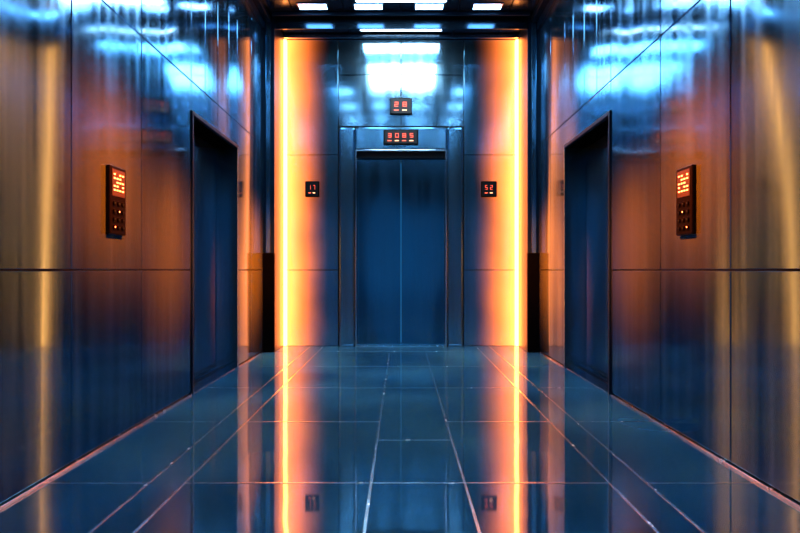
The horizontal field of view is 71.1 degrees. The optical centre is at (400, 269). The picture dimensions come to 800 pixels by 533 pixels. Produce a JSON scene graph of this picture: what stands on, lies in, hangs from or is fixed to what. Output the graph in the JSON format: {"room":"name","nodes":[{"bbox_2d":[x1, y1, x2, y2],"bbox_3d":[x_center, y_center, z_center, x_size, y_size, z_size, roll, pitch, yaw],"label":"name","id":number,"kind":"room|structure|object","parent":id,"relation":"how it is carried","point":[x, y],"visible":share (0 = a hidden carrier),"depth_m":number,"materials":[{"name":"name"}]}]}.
{"room":"lobby","nodes":[
{"label":"lobby","id":0,"kind":"room"},
{"bbox_2d":[0,0,262,502],"bbox_3d":[-1.855,-1.015,1.925,0.450,3.970,10.850,0,0,0],"label":"wall","id":1,"kind":"structure","parent":0,"point":[95,325],"depth_m":3.09,"materials":[{"name":"metal"}]},
{"bbox_2d":[106,164,125,235],"bbox_3d":[-1.613,-0.393,3.180,0.034,0.385,0.180,0,0,0],"label":"panel","id":2,"kind":"object","parent":1,"relation":"attached to","point":[115,176],"visible":1,"depth_m":3.15,"materials":[{"name":"black plastic"}]},
{"bbox_2d":[0,351,262,509],"bbox_3d":[-1.639,0.964,1.560,0.042,0.012,10.120,0,0,0],"label":"baseboard","id":3,"kind":"structure","parent":1,"relation":"attached to","point":[29,489],"depth_m":2.89,"materials":[{"name":"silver metal"}]},
{"bbox_2d":[194,134,215,377],"bbox_3d":[-1.850,-0.125,5.254,0.040,2.166,0.582,0,0,0],"label":"leaf","id":4,"kind":"object","parent":1,"relation":"attached to","point":[204,153],"visible":0.74,"depth_m":5.21,"materials":[{"name":"metal"}]},
{"bbox_2d":[189,110,237,394],"bbox_3d":[-1.764,-0.135,4.960,0.292,2.210,1.220,0,0,0],"label":"frame","id":5,"kind":"object","parent":1,"relation":"attached to","point":[226,158],"visible":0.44,"depth_m":5.54,"materials":[{"name":"metal"}]},
{"bbox_2d":[194,367,235,392],"bbox_3d":[-1.730,0.965,4.960,0.200,0.010,1.170,0,0,0],"label":"sill","id":6,"kind":"structure","parent":1,"relation":"attached to","point":[205,379],"depth_m":5.06,"materials":[{"name":"silver metal"}]},
{"bbox_2d":[246,0,270,29],"bbox_3d":[-1.585,-2.920,1.560,0.090,0.160,10.120,0,0,0],"label":"trim","id":7,"kind":"structure","parent":1,"relation":"attached to","point":[258,7],"depth_m":6.32,"materials":[{"name":"metal"}]},
{"bbox_2d":[262,17,282,351],"bbox_3d":[-1.570,-1.015,6.880,0.160,3.970,0.580,0,0,0],"label":"pillar","id":8,"kind":"structure","parent":1,"relation":"attached to","point":[272,145],"depth_m":6.63,"materials":[{"name":"metal"}]},
{"bbox_2d":[272,12,529,28],"bbox_3d":[0.000,-2.925,6.570,3.000,0.150,0.140,0,0,0],"label":"trim","id":9,"kind":"structure","parent":1,"relation":"attached to","point":[282,20],"depth_m":6.62,"materials":[{"name":"metal"}]},
{"bbox_2d":[0,346,799,532],"bbox_3d":[0.000,1.030,1.775,4.060,0.120,11.550,0,0,0],"label":"floor","id":10,"kind":"structure","parent":0,"point":[415,444],"depth_m":2.76,"materials":[{"name":"tile"}]},
{"bbox_2d":[46,347,755,532],"bbox_3d":[0.000,0.969,1.795,3.240,0.001,10.590,0,0,0],"label":"inlay lines","id":11,"kind":"object","parent":10,"relation":"on","point":[389,351],"visible":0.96,"depth_m":2.79,"materials":[{"name":"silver metal"}]},
{"bbox_2d":[287,40,514,345],"bbox_3d":[0.000,-1.015,7.350,4.060,3.970,0.400,0,0,0],"label":"wall","id":12,"kind":"structure","parent":0,"point":[332,85],"depth_m":7.15,"materials":[{"name":"metal"}]},
{"bbox_2d":[283,39,286,345],"bbox_3d":[-1.475,-0.982,7.125,0.040,3.896,0.041,0,0,0],"label":"led light strip","id":13,"kind":"object","parent":12,"relation":"attached to","point":[284,40],"visible":1,"depth_m":7.11,"materials":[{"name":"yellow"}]},
{"bbox_2d":[305,181,318,196],"bbox_3d":[-1.130,-1.030,7.133,0.180,0.200,0.035,0,0,0],"label":"display","id":14,"kind":"object","parent":12,"relation":"attached to","point":[311,187],"visible":1,"depth_m":7.12,"materials":[{"name":"black plastic"}]},
{"bbox_2d":[339,127,462,345],"bbox_3d":[0.000,-0.425,7.215,1.588,2.790,0.190,0,0,0],"label":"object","id":15,"kind":"structure","parent":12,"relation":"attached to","point":[350,138],"depth_m":7.12,"materials":[{"name":"metal"}]},
{"bbox_2d":[355,149,446,345],"bbox_3d":[0.000,-0.280,7.202,1.166,2.500,0.195,0,0,0],"label":"door frame","id":16,"kind":"structure","parent":15,"relation":"attached to","point":[356,150],"depth_m":7.11,"materials":[{"name":"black metal"}]},
{"bbox_2d":[358,159,400,343],"bbox_3d":[-0.281,-0.241,7.240,0.557,2.398,0.040,0,0,0],"label":"leaf","id":17,"kind":"object","parent":16,"relation":"attached to","point":[379,180],"visible":0.92,"depth_m":7.22,"materials":[{"name":"metal"}]},
{"bbox_2d":[401,159,443,343],"bbox_3d":[0.281,-0.241,7.240,0.557,2.398,0.040,0,0,0],"label":"leaf","id":18,"kind":"object","parent":16,"relation":"attached to","point":[422,180],"visible":0.92,"depth_m":7.22,"materials":[{"name":"metal"}]},
{"bbox_2d":[384,130,417,144],"bbox_3d":[0.000,-1.685,7.103,0.440,0.190,0.035,0,0,0],"label":"display","id":19,"kind":"object","parent":15,"relation":"attached to","point":[391,137],"visible":1,"depth_m":7.09,"materials":[{"name":"black plastic"}]},
{"bbox_2d":[283,34,518,39],"bbox_3d":[0.000,-2.966,7.135,3.000,0.043,0.070,0,0,0],"label":"trim","id":20,"kind":"structure","parent":12,"relation":"attached to","point":[285,36],"depth_m":7.10,"materials":[{"name":"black metal"}]},
{"bbox_2d":[390,98,411,114],"bbox_3d":[0.000,-2.085,7.133,0.280,0.210,0.035,0,0,0],"label":"display","id":21,"kind":"object","parent":12,"relation":"attached to","point":[398,106],"visible":1,"depth_m":7.12,"materials":[{"name":"black plastic"}]},
{"bbox_2d":[357,344,444,345],"bbox_3d":[0.000,0.966,7.190,1.120,0.009,0.140,0,0,0],"label":"sill","id":22,"kind":"structure","parent":12,"relation":"attached to","point":[358,344],"depth_m":7.13,"materials":[{"name":"silver metal"}]},
{"bbox_2d":[481,181,496,196],"bbox_3d":[1.120,-1.030,7.133,0.200,0.200,0.035,0,0,0],"label":"display","id":23,"kind":"object","parent":12,"relation":"attached to","point":[488,188],"visible":1,"depth_m":7.12,"materials":[{"name":"black plastic"}]},
{"bbox_2d":[515,39,518,345],"bbox_3d":[1.475,-0.982,7.125,0.040,3.896,0.041,0,0,0],"label":"led light strip","id":24,"kind":"object","parent":12,"relation":"attached to","point":[516,40],"visible":1,"depth_m":7.11,"materials":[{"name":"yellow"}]},
{"bbox_2d":[262,0,539,33],"bbox_3d":[0.000,-3.075,2.025,4.060,0.150,11.050,0,0,0],"label":"ceiling","id":25,"kind":"structure","parent":0,"point":[271,5],"depth_m":6.45,"materials":[{"name":"metal"}]},
{"bbox_2d":[296,3,328,9],"bbox_3d":[-0.997,-2.993,6.343,0.351,0.018,0.144,0,0,0],"label":"recessed light","id":26,"kind":"object","parent":25,"relation":"in","point":[301,6],"depth_m":6.34,"materials":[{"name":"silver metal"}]},
{"bbox_2d":[352,3,383,9],"bbox_3d":[-0.370,-2.993,6.343,0.347,0.018,0.144,0,0,0],"label":"recessed light","id":27,"kind":"object","parent":25,"relation":"in","point":[380,6],"depth_m":6.34,"materials":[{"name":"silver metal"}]},
{"bbox_2d":[354,0,447,30],"bbox_3d":[0.000,-2.982,6.075,1.040,0.036,1.750,0,0,0],"label":"ceiling light panel","id":28,"kind":"object","parent":25,"relation":"in","point":[354,0],"depth_m":6.18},
{"bbox_2d":[414,3,444,9],"bbox_3d":[0.322,-2.993,6.343,0.341,0.018,0.144,0,0,0],"label":"recessed light","id":29,"kind":"object","parent":25,"relation":"in","point":[417,6],"depth_m":6.34,"materials":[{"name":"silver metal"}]},
{"bbox_2d":[471,3,503,9],"bbox_3d":[0.977,-2.993,6.343,0.351,0.018,0.144,0,0,0],"label":"recessed light","id":30,"kind":"object","parent":25,"relation":"in","point":[475,6],"depth_m":6.34,"materials":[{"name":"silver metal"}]},
{"bbox_2d":[539,0,799,501],"bbox_3d":[1.855,-1.015,1.925,0.450,3.970,10.850,0,0,0],"label":"wall","id":31,"kind":"structure","parent":0,"point":[705,324],"depth_m":3.06,"materials":[{"name":"metal"}]},
{"bbox_2d":[519,17,539,351],"bbox_3d":[1.570,-1.015,6.880,0.160,3.970,0.580,0,0,0],"label":"pillar","id":32,"kind":"structure","parent":31,"relation":"attached to","point":[529,145],"depth_m":6.63,"materials":[{"name":"metal"}]},
{"bbox_2d":[531,0,555,29],"bbox_3d":[1.585,-2.920,1.560,0.090,0.160,10.120,0,0,0],"label":"trim","id":33,"kind":"structure","parent":31,"relation":"attached to","point":[543,7],"depth_m":6.32,"materials":[{"name":"metal"}]},
{"bbox_2d":[566,367,607,392],"bbox_3d":[1.730,0.965,4.960,0.200,0.010,1.170,0,0,0],"label":"sill","id":34,"kind":"structure","parent":31,"relation":"attached to","point":[596,379],"depth_m":5.06,"materials":[{"name":"silver metal"}]},
{"bbox_2d":[564,110,612,394],"bbox_3d":[1.764,-0.135,4.960,0.292,2.210,1.220,0,0,0],"label":"frame","id":35,"kind":"object","parent":31,"relation":"attached to","point":[574,156],"visible":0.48,"depth_m":5.54,"materials":[{"name":"metal"}]},
{"bbox_2d":[586,134,607,377],"bbox_3d":[1.850,-0.125,5.254,0.040,2.166,0.582,0,0,0],"label":"leaf","id":36,"kind":"object","parent":31,"relation":"attached to","point":[596,153],"visible":0.74,"depth_m":5.24,"materials":[{"name":"metal"}]},
{"bbox_2d":[539,351,799,508],"bbox_3d":[1.639,0.964,1.560,0.042,0.012,10.120,0,0,0],"label":"baseboard","id":37,"kind":"structure","parent":31,"relation":"attached to","point":[772,489],"depth_m":2.91,"materials":[{"name":"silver metal"}]},
{"bbox_2d":[676,164,695,235],"bbox_3d":[1.613,-0.393,3.180,0.034,0.385,0.180,0,0,0],"label":"panel","id":38,"kind":"object","parent":31,"relation":"attached to","point":[685,176],"visible":1,"depth_m":3.15,"materials":[{"name":"black plastic"}]}
]}

